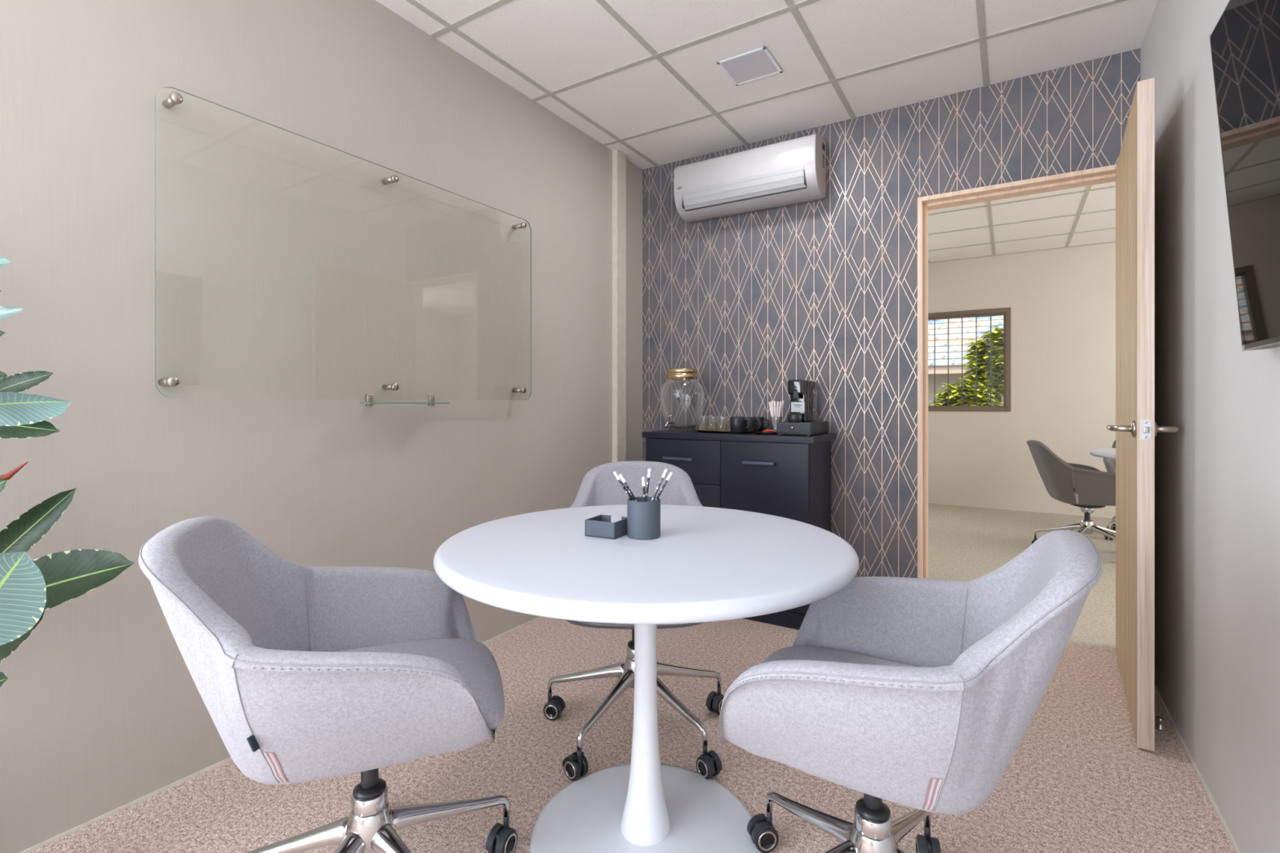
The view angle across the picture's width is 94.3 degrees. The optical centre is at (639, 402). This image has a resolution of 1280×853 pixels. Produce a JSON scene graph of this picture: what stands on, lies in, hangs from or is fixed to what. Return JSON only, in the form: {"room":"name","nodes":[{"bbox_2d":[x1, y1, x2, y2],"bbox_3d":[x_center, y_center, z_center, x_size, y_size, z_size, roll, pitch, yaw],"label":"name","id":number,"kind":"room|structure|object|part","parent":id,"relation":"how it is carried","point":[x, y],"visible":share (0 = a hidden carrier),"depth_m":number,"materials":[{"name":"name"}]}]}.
{"room":"office","nodes":[
{"label":"office","id":0,"kind":"room"},
{"bbox_2d":[0,0,642,852],"bbox_3d":[-1.499,-0.253,1.386,0.100,2.613,5.566,0,0,32],"label":"wall","id":1,"kind":"structure","parent":0,"point":[294,284],"depth_m":1.81,"materials":[{"name":"beige paint"}]},
{"bbox_2d":[18,616,542,852],"bbox_3d":[-1.427,1.050,1.400,0.006,0.008,5.466,0,0,32],"label":"baseboard","id":2,"kind":"structure","parent":1,"relation":"attached to","point":[180,781],"depth_m":1.56,"materials":[{"name":"plastic"}]},
{"bbox_2d":[155,86,531,399],"bbox_3d":[-0.906,-0.426,2.178,0.068,0.833,1.438,0,0,32],"label":"board","id":3,"kind":"object","parent":1,"relation":"attached to","point":[175,98],"visible":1,"depth_m":1.74,"materials":[{"name":"glass"}]},
{"bbox_2d":[360,394,449,406],"bbox_3d":[-0.850,-0.007,2.172,0.058,0.042,0.337,0,0,32],"label":"tray","id":4,"kind":"object","parent":3,"relation":"attached to","point":[368,397],"visible":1,"depth_m":2.11,"materials":[{"name":"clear glass"}]},
{"bbox_2d":[612,149,626,462],"bbox_3d":[-0.121,-0.202,3.468,0.035,2.511,0.093,0,0,32],"label":"column","id":5,"kind":"structure","parent":1,"relation":"attached to","point":[619,158],"depth_m":3.44,"materials":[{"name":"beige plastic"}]},
{"bbox_2d":[29,503,1235,852],"bbox_3d":[0.825,1.079,2.173,9.100,0.050,9.360,0,0,32],"label":"floor","id":6,"kind":"structure","parent":0,"point":[1077,780],"depth_m":1.70,"materials":[{"name":"brown carpet"}]},
{"bbox_2d":[0,257,134,687],"bbox_3d":[-1.262,0.314,1.095,0.418,1.479,0.411,0,0,0],"label":"rubber plant","id":7,"kind":"object","parent":6,"relation":"on","point":[28,588],"visible":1,"depth_m":1.20,"materials":[{"name":"green plant"}]},
{"bbox_2d":[138,515,517,852],"bbox_3d":[-0.573,0.638,1.222,0.651,0.829,0.630,0,0,-19],"label":"tub chair","id":8,"kind":"object","parent":6,"relation":"on","point":[303,673],"visible":0.99,"depth_m":1.03,"materials":[{"name":"grey fabric"}]},
{"bbox_3d":[-0.765,0.434,1.134,0.230,0.419,0.534,0,0,-19],"label":"backrest","id":9,"kind":"part","parent":8,"relation":"part of","materials":[{"name":"grey fabric"}]},
{"bbox_3d":[-0.711,0.905,1.191,0.292,0.131,0.049,0,0,-6],"label":"leg","id":10,"kind":"part","parent":8,"relation":"part of","materials":[{"name":"metal"}]},
{"bbox_3d":[-0.599,0.905,1.052,0.050,0.131,0.293,0,0,18],"label":"leg","id":11,"kind":"part","parent":8,"relation":"part of","materials":[{"name":"metal"}]},
{"bbox_3d":[-0.463,0.519,1.082,0.410,0.271,0.293,0,0,-19],"label":"armrest","id":12,"kind":"part","parent":8,"relation":"part of","materials":[{"name":"grey fabric"}]},
{"bbox_3d":[-0.417,0.905,1.112,0.293,0.131,0.049,0,0,36],"label":"leg","id":13,"kind":"part","parent":8,"relation":"part of","materials":[{"name":"metal"}]},
{"bbox_3d":[-0.558,0.519,1.359,0.410,0.271,0.293,0,0,-19],"label":"armrest","id":14,"kind":"part","parent":8,"relation":"part of","materials":[{"name":"grey fabric"}]},
{"bbox_2d":[333,638,504,729],"bbox_3d":[-0.509,0.582,1.221,0.441,0.076,0.379,0,0,-19],"label":"seat cushion","id":15,"kind":"object","parent":8,"relation":"on","point":[473,660],"depth_m":1.31,"materials":[{"name":"grey fabric"}]},
{"bbox_3d":[-0.422,0.905,1.310,0.293,0.130,0.049,0,0,-39],"label":"leg","id":16,"kind":"part","parent":8,"relation":"part of","materials":[{"name":"metal"}]},
{"bbox_2d":[542,461,724,781],"bbox_3d":[-0.013,0.637,1.948,0.626,0.834,0.633,0,0,-1],"label":"tub chair","id":17,"kind":"object","parent":6,"relation":"on","point":[599,486],"visible":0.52,"depth_m":1.98,"materials":[{"name":"grey fabric"}]},
{"bbox_3d":[-0.169,0.905,1.950,0.292,0.131,0.049,0,0,11],"label":"leg","id":18,"kind":"part","parent":17,"relation":"part of","materials":[{"name":"metal"}]},
{"bbox_3d":[-0.156,0.515,1.876,0.293,0.271,0.410,0,0,0],"label":"armrest","id":19,"kind":"part","parent":17,"relation":"part of","materials":[{"name":"grey fabric"}]},
{"bbox_3d":[-0.102,0.905,1.784,0.050,0.131,0.293,0,0,35],"label":"leg","id":20,"kind":"part","parent":17,"relation":"part of","materials":[{"name":"metal"}]},
{"bbox_3d":[-0.011,0.430,2.146,0.534,0.419,0.230,0,0,0],"label":"backrest","id":21,"kind":"part","parent":17,"relation":"part of","materials":[{"name":"grey fabric"}]},
{"bbox_3d":[0.138,0.515,1.878,0.293,0.271,0.410,0,0,0],"label":"armrest","id":22,"kind":"part","parent":17,"relation":"part of","materials":[{"name":"grey fabric"}]},
{"bbox_3d":[0.089,0.905,1.788,0.049,0.131,0.293,0,0,-37],"label":"leg","id":23,"kind":"part","parent":17,"relation":"part of","materials":[{"name":"metal"}]},
{"bbox_3d":[0.142,0.905,1.979,0.293,0.130,0.049,0,0,-22],"label":"leg","id":24,"kind":"part","parent":17,"relation":"part of","materials":[{"name":"metal"}]},
{"bbox_2d":[433,504,858,852],"bbox_3d":[0.013,0.692,1.450,0.978,0.724,0.978,0,0,32],"label":"round table","id":25,"kind":"object","parent":6,"relation":"on","point":[705,564],"visible":0.97,"depth_m":1.38,"materials":[{"name":"white paint"}]},
{"bbox_2d":[585,514,626,539],"bbox_3d":[-0.081,0.310,1.484,0.084,0.040,0.078,0,0,27],"label":"box","id":26,"kind":"object","parent":25,"relation":"on","point":[601,526],"visible":0.8,"depth_m":1.45,"materials":[{"name":"grey plastic"}]},
{"bbox_2d":[626,496,660,539],"bbox_3d":[0.009,0.284,1.466,0.082,0.091,0.082,0,0,32],"label":"pencil cup","id":27,"kind":"object","parent":25,"relation":"on","point":[643,518],"visible":0.91,"depth_m":1.43,"materials":[{"name":"grey plastic"}]},
{"bbox_2d":[613,471,634,501],"bbox_3d":[-0.016,0.246,1.466,0.101,0.153,0.008,0,0,0],"label":"pencil","id":28,"kind":"object","parent":27,"relation":"in","point":[615,472],"visible":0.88,"depth_m":1.46,"materials":[{"name":"white wood"}]},
{"bbox_2d":[618,474,637,502],"bbox_3d":[-0.006,0.249,1.455,0.090,0.148,0.008,0,0,-1],"label":"pencil","id":29,"kind":"object","parent":27,"relation":"in","point":[624,481],"visible":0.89,"depth_m":1.45,"materials":[{"name":"white plastic"}]},
{"bbox_2d":[641,476,645,502],"bbox_3d":[0.012,0.252,1.458,0.015,0.140,0.008,0,0,-2],"label":"pencil","id":30,"kind":"object","parent":27,"relation":"in","point":[642,477],"visible":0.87,"depth_m":1.46,"materials":[{"name":"white plastic"}]},
{"bbox_2d":[645,468,650,502],"bbox_3d":[0.015,0.243,1.478,0.024,0.159,0.008,0,0,-1],"label":"pencil","id":31,"kind":"object","parent":27,"relation":"in","point":[649,469],"visible":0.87,"depth_m":1.48,"materials":[{"name":"white wood"}]},
{"bbox_2d":[650,468,667,501],"bbox_3d":[0.030,0.243,1.460,0.075,0.160,0.008,0,0,0],"label":"pencil","id":32,"kind":"object","parent":27,"relation":"in","point":[663,476],"visible":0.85,"depth_m":1.46,"materials":[{"name":"white plastic"}]},
{"bbox_2d":[653,471,672,501],"bbox_3d":[0.037,0.247,1.474,0.088,0.150,0.008,0,0,0],"label":"pencil","id":33,"kind":"object","parent":27,"relation":"in","point":[668,478],"visible":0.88,"depth_m":1.47,"materials":[{"name":"white wood"}]},
{"bbox_2d":[641,421,836,630],"bbox_3d":[0.503,0.575,3.113,0.920,0.958,0.440,0,0,32],"label":"base cabinet","id":34,"kind":"object","parent":6,"relation":"on","point":[788,476],"depth_m":2.88,"materials":[{"name":"black wood"}]},
{"bbox_3d":[0.197,0.289,3.063,0.169,0.014,0.032,0,0,32],"label":"handle","id":35,"kind":"part","parent":34,"relation":"part of","materials":[{"name":"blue metal"}]},
{"bbox_2d":[660,368,704,431],"bbox_3d":[0.236,-0.014,3.318,0.248,0.343,0.248,0,0,-10],"label":"dispenser","id":36,"kind":"object","parent":34,"relation":"on","point":[679,373],"visible":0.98,"depth_m":3.26,"materials":[{"name":"clear glass"}]},
{"bbox_2d":[664,414,674,427],"bbox_3d":[0.164,0.101,3.223,0.032,0.074,0.068,0,0,41],"label":"tap","id":37,"kind":"object","parent":36,"relation":"on","point":[668,422],"depth_m":3.22,"materials":[{"name":"metal"}]},
{"bbox_3d":[0.236,-0.158,3.318,0.173,0.055,0.173,0,0,32],"label":"lid","id":38,"kind":"part","parent":36,"relation":"part of","materials":[{"name":"gold metal"}]},
{"bbox_3d":[0.219,0.301,3.079,0.434,0.219,0.018,0,0,32],"label":"drawer","id":39,"kind":"part","parent":34,"relation":"part of","materials":[{"name":"black wood"}]},
{"bbox_3d":[0.219,0.551,3.079,0.434,0.275,0.018,0,0,32],"label":"drawer","id":40,"kind":"part","parent":34,"relation":"part of","materials":[{"name":"black wood"}]},
{"bbox_2d":[694,429,755,433],"bbox_3d":[0.446,0.152,3.139,0.337,0.012,0.204,0,0,32],"label":"serving tray","id":41,"kind":"object","parent":34,"relation":"on","point":[717,431],"visible":0.78,"depth_m":3.06,"materials":[{"name":"metal"}]},
{"bbox_2d":[696,415,709,430],"bbox_3d":[0.337,0.112,3.196,0.073,0.082,0.073,0,0,32],"label":"drinking glass","id":42,"kind":"object","parent":41,"relation":"on","point":[696,415],"visible":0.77,"depth_m":3.19,"materials":[{"name":"clear glass"}]},
{"bbox_2d":[705,415,718,431],"bbox_3d":[0.393,0.112,3.261,0.073,0.082,0.073,0,0,32],"label":"drinking glass","id":43,"kind":"object","parent":41,"relation":"on","point":[705,415],"visible":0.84,"depth_m":3.25,"materials":[{"name":"clear glass"}]},
{"bbox_2d":[714,415,728,431],"bbox_3d":[0.431,0.112,3.149,0.073,0.082,0.073,0,0,32],"label":"drinking glass","id":44,"kind":"object","parent":41,"relation":"on","point":[715,415],"visible":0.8,"depth_m":3.14,"materials":[{"name":"clear glass"}]},
{"bbox_2d":[729,416,750,432],"bbox_3d":[0.508,0.113,3.044,0.094,0.080,0.074,0,0,-10],"label":"mug","id":45,"kind":"object","parent":41,"relation":"on","point":[736,424],"visible":1,"depth_m":3.01,"materials":[{"name":"black ceramic"}]},
{"bbox_3d":[0.544,0.109,3.024,0.032,0.058,0.010,0,0,22],"label":"handle","id":46,"kind":"part","parent":45,"relation":"part of","materials":[{"name":"black ceramic"}]},
{"bbox_2d":[744,417,761,431],"bbox_3d":[0.579,0.117,3.105,0.094,0.080,0.074,0,0,-5],"label":"mug","id":47,"kind":"object","parent":41,"relation":"on","point":[753,420],"visible":0.56,"depth_m":3.07,"materials":[{"name":"black ceramic"}]},
{"bbox_2d":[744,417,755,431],"bbox_3d":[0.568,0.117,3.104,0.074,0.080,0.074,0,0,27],"label":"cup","id":48,"kind":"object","parent":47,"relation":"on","point":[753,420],"depth_m":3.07,"materials":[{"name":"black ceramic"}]},
{"bbox_3d":[0.613,0.114,3.082,0.032,0.058,0.010,0,0,27],"label":"handle","id":49,"kind":"part","parent":47,"relation":"part of","materials":[{"name":"black ceramic"}]},
{"bbox_3d":[0.510,0.173,3.124,0.920,0.030,0.414,0,0,32],"label":"panel","id":50,"kind":"part","parent":34,"relation":"part of","materials":[{"name":"black wood"}]},
{"bbox_3d":[0.566,0.289,2.834,0.157,0.014,0.032,0,0,32],"label":"handle","id":51,"kind":"part","parent":34,"relation":"part of","materials":[{"name":"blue metal"}]},
{"bbox_3d":[0.591,0.583,2.847,0.436,0.782,0.018,0,0,32],"label":"door","id":52,"kind":"part","parent":34,"relation":"part of","materials":[{"name":"black wood"}]},
{"bbox_2d":[753,431,777,435],"bbox_3d":[0.628,0.153,2.961,0.126,0.010,0.102,0,0,32],"label":"saucer","id":53,"kind":"object","parent":34,"relation":"on","point":[755,433],"visible":0.87,"depth_m":2.92,"materials":[{"name":"ceramic"}]},
{"bbox_2d":[755,417,768,431],"bbox_3d":[0.638,0.117,3.186,0.094,0.080,0.074,0,0,-5],"label":"mug","id":54,"kind":"object","parent":53,"relation":"on","point":[762,428],"visible":0.62,"depth_m":3.15,"materials":[{"name":"black ceramic"}]},
{"bbox_2d":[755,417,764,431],"bbox_3d":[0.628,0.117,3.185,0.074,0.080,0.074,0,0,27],"label":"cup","id":55,"kind":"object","parent":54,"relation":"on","point":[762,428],"depth_m":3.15,"materials":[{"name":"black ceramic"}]},
{"bbox_3d":[0.672,0.114,3.163,0.032,0.058,0.010,0,0,27],"label":"handle","id":56,"kind":"part","parent":54,"relation":"part of","materials":[{"name":"black ceramic"}]},
{"bbox_3d":[0.735,0.122,2.846,0.158,0.044,0.007,0,0,32],"label":"drawer","id":57,"kind":"part","parent":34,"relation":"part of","materials":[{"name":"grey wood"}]},
{"bbox_2d":[786,379,817,422],"bbox_3d":[0.817,-0.008,3.001,0.088,0.207,0.253,0,0,32],"label":"coffee machine","id":58,"kind":"object","parent":34,"relation":"on","point":[802,393],"visible":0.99,"depth_m":2.95,"materials":[{"name":"black plastic"}]},
{"bbox_2d":[786,413,802,422],"bbox_3d":[0.762,0.076,2.928,0.072,0.038,0.072,0,0,32],"label":"cup","id":59,"kind":"object","parent":58,"relation":"on","point":[790,417],"depth_m":2.90,"materials":[{"name":"black ceramic"}]},
{"bbox_3d":[0.814,0.127,2.972,0.166,0.062,0.325,0,0,32],"label":"capsule drawer","id":60,"kind":"part","parent":34,"relation":"part of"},
{"bbox_3d":[0.701,0.115,3.057,0.062,0.085,0.062,0,0,32],"label":"glass","id":61,"kind":"object","parent":34,"relation":"on","visible":0},
{"bbox_2d":[768,401,773,429],"bbox_3d":[0.679,0.075,3.058,0.036,0.158,0.008,0,0,2],"label":"stirrer","id":62,"kind":"object","parent":61,"relation":"in","point":[769,402],"visible":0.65,"depth_m":3.06,"materials":[{"name":"white paper"}]},
{"bbox_2d":[770,402,775,431],"bbox_3d":[0.683,0.077,3.047,0.030,0.155,0.008,0,0,-28],"label":"stirrer","id":63,"kind":"object","parent":61,"relation":"in","point":[771,402],"visible":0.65,"depth_m":3.04,"materials":[{"name":"white paper"}]},
{"bbox_2d":[773,400,776,431],"bbox_3d":[0.692,0.073,3.042,0.008,0.163,0.030,0,0,32],"label":"stirrer","id":64,"kind":"object","parent":61,"relation":"in","point":[774,401],"visible":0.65,"depth_m":3.04,"materials":[{"name":"white paper"}]},
{"bbox_2d":[775,401,778,431],"bbox_3d":[0.701,0.074,3.035,0.008,0.160,0.036,0,0,2],"label":"stirrer","id":65,"kind":"object","parent":61,"relation":"in","point":[777,402],"visible":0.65,"depth_m":3.03,"materials":[{"name":"white paper"}]},
{"bbox_2d":[777,401,781,422],"bbox_3d":[0.711,0.075,3.038,0.008,0.157,0.030,0,0,-28],"label":"stirrer","id":66,"kind":"object","parent":61,"relation":"in","point":[780,402],"visible":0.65,"depth_m":3.03,"materials":[{"name":"white paper"}]},
{"bbox_2d":[779,400,784,422],"bbox_3d":[0.723,0.073,3.056,0.036,0.163,0.008,0,0,2],"label":"stirrer","id":67,"kind":"object","parent":61,"relation":"in","point":[783,401],"visible":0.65,"depth_m":3.05,"materials":[{"name":"white paper"}]},
{"bbox_2d":[719,529,1102,852],"bbox_3d":[0.466,0.639,1.136,0.657,0.830,0.623,0,0,31],"label":"tub chair","id":68,"kind":"object","parent":6,"relation":"on","point":[920,694],"visible":0.94,"depth_m":0.94,"materials":[{"name":"grey fabric"}]},
{"bbox_3d":[0.365,0.905,1.285,0.049,0.131,0.293,0,0,-31],"label":"leg","id":69,"kind":"part","parent":68,"relation":"part of","materials":[{"name":"metal"}]},
{"bbox_2d":[760,645,914,666],"bbox_3d":[0.412,0.582,1.167,0.441,0.076,0.379,0,0,31],"label":"seat cushion","id":70,"kind":"object","parent":68,"relation":"on","point":[889,655],"depth_m":1.31,"materials":[{"name":"grey fabric"}]},
{"bbox_3d":[0.290,0.905,1.109,0.292,0.131,0.049,0,0,-13],"label":"leg","id":71,"kind":"part","parent":68,"relation":"part of","materials":[{"name":"metal"}]},
{"bbox_3d":[0.339,0.519,1.040,0.410,0.271,0.293,0,0,31],"label":"armrest","id":72,"kind":"part","parent":68,"relation":"part of","materials":[{"name":"grey fabric"}]},
{"bbox_3d":[0.489,0.519,1.292,0.410,0.271,0.293,0,0,31],"label":"armrest","id":73,"kind":"part","parent":68,"relation":"part of","materials":[{"name":"grey fabric"}]},
{"bbox_3d":[0.592,0.905,1.067,0.293,0.131,0.049,0,0,29],"label":"leg","id":74,"kind":"part","parent":68,"relation":"part of","materials":[{"name":"metal"}]},
{"bbox_3d":[0.562,0.905,1.263,0.049,0.130,0.293,0,0,44],"label":"leg","id":75,"kind":"part","parent":68,"relation":"part of","materials":[{"name":"metal"}]},
{"bbox_3d":[0.645,0.434,1.029,0.230,0.419,0.534,0,0,31],"label":"backrest","id":76,"kind":"part","parent":68,"relation":"part of","materials":[{"name":"grey fabric"}]},
{"bbox_2d":[1026,440,1115,543],"bbox_3d":[3.109,0.661,4.166,0.672,0.784,0.660,0,0,20],"label":"tub chair","id":77,"kind":"object","parent":6,"relation":"on","point":[1088,488],"visible":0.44,"depth_m":4.02,"materials":[{"name":"grey fabric"}]},
{"bbox_3d":[2.899,0.479,4.213,0.230,0.419,0.534,0,0,20],"label":"backrest","id":78,"kind":"part","parent":77,"relation":"part of","materials":[{"name":"grey fabric"}]},
{"bbox_3d":[2.982,0.905,4.234,0.293,0.130,0.049,0,0,37],"label":"leg","id":79,"kind":"part","parent":77,"relation":"part of","materials":[{"name":"metal"}]},
{"bbox_3d":[2.984,0.905,4.035,0.293,0.131,0.049,0,0,-38],"label":"leg","id":80,"kind":"part","parent":77,"relation":"part of","materials":[{"name":"metal"}]},
{"bbox_3d":[3.201,0.564,4.259,0.410,0.271,0.293,0,0,20],"label":"armrest","id":81,"kind":"part","parent":77,"relation":"part of","materials":[{"name":"grey fabric"}]},
{"bbox_3d":[3.113,0.731,4.135,0.200,0.067,0.200,0,0,20],"label":"seat plate","id":82,"kind":"part","parent":77,"relation":"part of","materials":[{"name":"black plastic"}]},
{"bbox_3d":[3.101,0.564,3.984,0.410,0.271,0.293,0,0,20],"label":"armrest","id":83,"kind":"part","parent":77,"relation":"part of","materials":[{"name":"grey fabric"}]},
{"bbox_3d":[3.168,0.905,3.982,0.049,0.131,0.292,0,0,-20],"label":"leg","id":84,"kind":"part","parent":77,"relation":"part of","materials":[{"name":"metal"}]},
{"bbox_3d":[3.275,0.905,4.124,0.293,0.131,0.050,0,0,4],"label":"leg","id":85,"kind":"part","parent":77,"relation":"part of","materials":[{"name":"metal"}]},
{"bbox_2d":[1088,448,1115,459],"bbox_3d":[3.520,0.692,3.845,0.978,0.724,0.978,0,0,32],"label":"round table","id":86,"kind":"object","parent":6,"relation":"on","point":[1109,453],"visible":0.1,"depth_m":3.98,"materials":[{"name":"white paint"}]},
{"bbox_2d":[1102,440,1115,539],"bbox_3d":[3.922,0.661,4.544,0.622,0.784,0.659,0,0,32],"label":"tub chair","id":87,"kind":"object","parent":6,"relation":"on","point":[1110,464],"visible":0.08,"depth_m":4.61,"materials":[{"name":"grey fabric"}]},
{"bbox_3d":[3.761,0.564,4.582,0.293,0.271,0.410,0,0,32],"label":"armrest","id":88,"kind":"part","parent":87,"relation":"part of","materials":[{"name":"grey fabric"}]},
{"bbox_3d":[3.745,0.905,4.554,0.293,0.131,0.049,0,0,5],"label":"leg","id":89,"kind":"part","parent":87,"relation":"part of","materials":[{"name":"metal"}]},
{"bbox_3d":[4.028,0.479,4.732,0.534,0.419,0.230,0,0,32],"label":"backrest","id":90,"kind":"part","parent":87,"relation":"part of","materials":[{"name":"grey fabric"}]},
{"bbox_2d":[1154,715,1167,731],"bbox_3d":[1.681,1.035,1.919,0.032,0.038,0.032,0,0,32],"label":"door stop","id":91,"kind":"object","parent":6,"relation":"on","point":[1160,726],"visible":0.97,"depth_m":1.91,"materials":[{"name":"metal"}]},
{"bbox_2d":[375,0,1158,169],"bbox_3d":[-0.408,-1.507,0.764,2.409,0.104,5.466,0,0,32],"label":"ceiling","id":92,"kind":"structure","parent":0,"point":[643,79],"depth_m":2.46,"materials":[{"name":"tile"}]},
{"bbox_2d":[716,46,782,85],"bbox_3d":[0.477,-1.452,2.575,0.216,0.004,0.216,0,0,32],"label":"recessed light","id":93,"kind":"object","parent":92,"relation":"in","point":[757,64],"visible":1,"depth_m":2.57,"materials":[{"name":"white paint"}]},
{"bbox_2d":[642,48,1140,577],"bbox_3d":[1.322,-0.252,2.971,9.100,2.614,0.111,0,0,32],"label":"wall","id":94,"kind":"structure","parent":0,"point":[824,291],"depth_m":3.05,"materials":[{"name":"paper"}]},
{"bbox_2d":[673,133,826,222],"bbox_3d":[0.585,-1.216,3.243,0.801,0.316,0.210,0,0,32],"label":"air conditioner","id":95,"kind":"object","parent":94,"relation":"attached to","point":[793,171],"visible":1,"depth_m":3.14,"materials":[{"name":"white plastic"}]},
{"bbox_2d":[917,164,1116,578],"bbox_3d":[1.726,0.030,2.720,0.817,2.047,0.134,0,0,32],"label":"trim","id":96,"kind":"structure","parent":94,"relation":"attached to","point":[1103,175],"depth_m":2.87,"materials":[{"name":"brown wood"}]},
{"bbox_2d":[1106,77,1178,751],"bbox_3d":[1.759,0.036,2.125,0.172,2.019,0.836,0,0,35],"label":"door","id":97,"kind":"structure","parent":94,"relation":"in","point":[1135,428],"depth_m":1.83,"materials":[{"name":"brown wood"}]},
{"bbox_3d":[1.541,0.082,1.907,0.066,0.054,0.147,0,0,35],"label":"handle","id":98,"kind":"part","parent":97,"relation":"part of","materials":[{"name":"metal"}]},
{"bbox_3d":[1.522,0.082,1.787,0.025,0.060,0.011,0,0,35],"label":"latch plate","id":99,"kind":"part","parent":97,"relation":"part of","materials":[{"name":"silver metal"}]},
{"bbox_3d":[1.628,0.082,1.846,0.066,0.054,0.147,0,0,35],"label":"handle","id":100,"kind":"part","parent":97,"relation":"part of","materials":[{"name":"metal"}]},
{"bbox_2d":[928,242,1115,516],"bbox_3d":[3.280,-0.253,6.110,9.100,2.613,0.120,0,0,32],"label":"wall","id":101,"kind":"structure","parent":0,"point":[1061,302],"depth_m":5.72,"materials":[{"name":"beige paint"}]},
{"bbox_2d":[928,307,1010,411],"bbox_3d":[3.206,-0.421,6.131,1.053,1.020,0.102,0,0,32],"label":"window","id":102,"kind":"structure","parent":101,"relation":"in","point":[1006,312],"depth_m":5.97,"materials":[{"name":"brown metal"}]},
{"bbox_2d":[928,502,1112,518],"bbox_3d":[3.246,1.048,6.056,9.100,0.012,0.006,0,0,32],"label":"baseboard","id":103,"kind":"structure","parent":101,"relation":"attached to","point":[928,502],"depth_m":5.77,"materials":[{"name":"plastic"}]},
{"bbox_2d":[928,181,1115,262],"bbox_3d":[2.300,-1.507,4.538,9.100,0.104,3.584,0,0,32],"label":"ceiling","id":104,"kind":"structure","parent":0,"point":[1086,215],"depth_m":4.86,"materials":[{"name":"tile"}]},
{"bbox_2d":[1140,0,1279,852],"bbox_3d":[0.630,-0.253,0.058,0.100,2.613,5.566,0,0,32],"label":"wall","id":105,"kind":"structure","parent":0,"point":[1217,477],"depth_m":1.60,"materials":[{"name":"beige paint"}]},
{"bbox_2d":[1154,684,1240,852],"bbox_3d":[0.612,1.050,0.129,0.006,0.008,5.466,0,0,32],"label":"baseboard","id":106,"kind":"structure","parent":105,"relation":"attached to","point":[1222,820],"depth_m":1.66,"materials":[{"name":"plastic"}]},
{"bbox_2d":[1208,0,1279,351],"bbox_3d":[0.869,-0.489,0.638,0.108,0.773,1.302,0,0,32],"label":"television","id":107,"kind":"object","parent":105,"relation":"attached to","point":[1245,40],"visible":1,"depth_m":1.08,"materials":[{"name":"black plastic"}]},
{"label":"outside","id":108,"kind":"structure","parent":0,"visible":0},
{"bbox_3d":[7.667,1.139,12.295,16.000,0.070,15.020,0,0,32],"label":"ground","id":109,"kind":"structure","parent":108,"visible":0},
{"bbox_2d":[928,315,1003,405],"bbox_3d":[5.753,-1.030,11.096,9.822,4.269,4.418,0,0,32],"label":"house","id":110,"kind":"structure","parent":109,"relation":"on","point":[968,323],"depth_m":9.62,"materials":[{"name":"tile"}]},
{"bbox_2d":[928,377,1003,405],"bbox_3d":[3.986,0.400,7.306,1.049,1.414,0.876,0,0,32],"label":"shrub","id":111,"kind":"object","parent":109,"relation":"on","point":[954,393],"visible":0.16,"depth_m":7.19,"materials":[{"name":"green plant"}]},
{"bbox_2d":[958,324,1003,405],"bbox_3d":[4.670,0.054,7.826,0.880,2.104,0.721,0,0,32],"label":"tree","id":112,"kind":"object","parent":109,"relation":"on","point":[983,346],"visible":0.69,"depth_m":7.75,"materials":[{"name":"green plant"}]}
]}

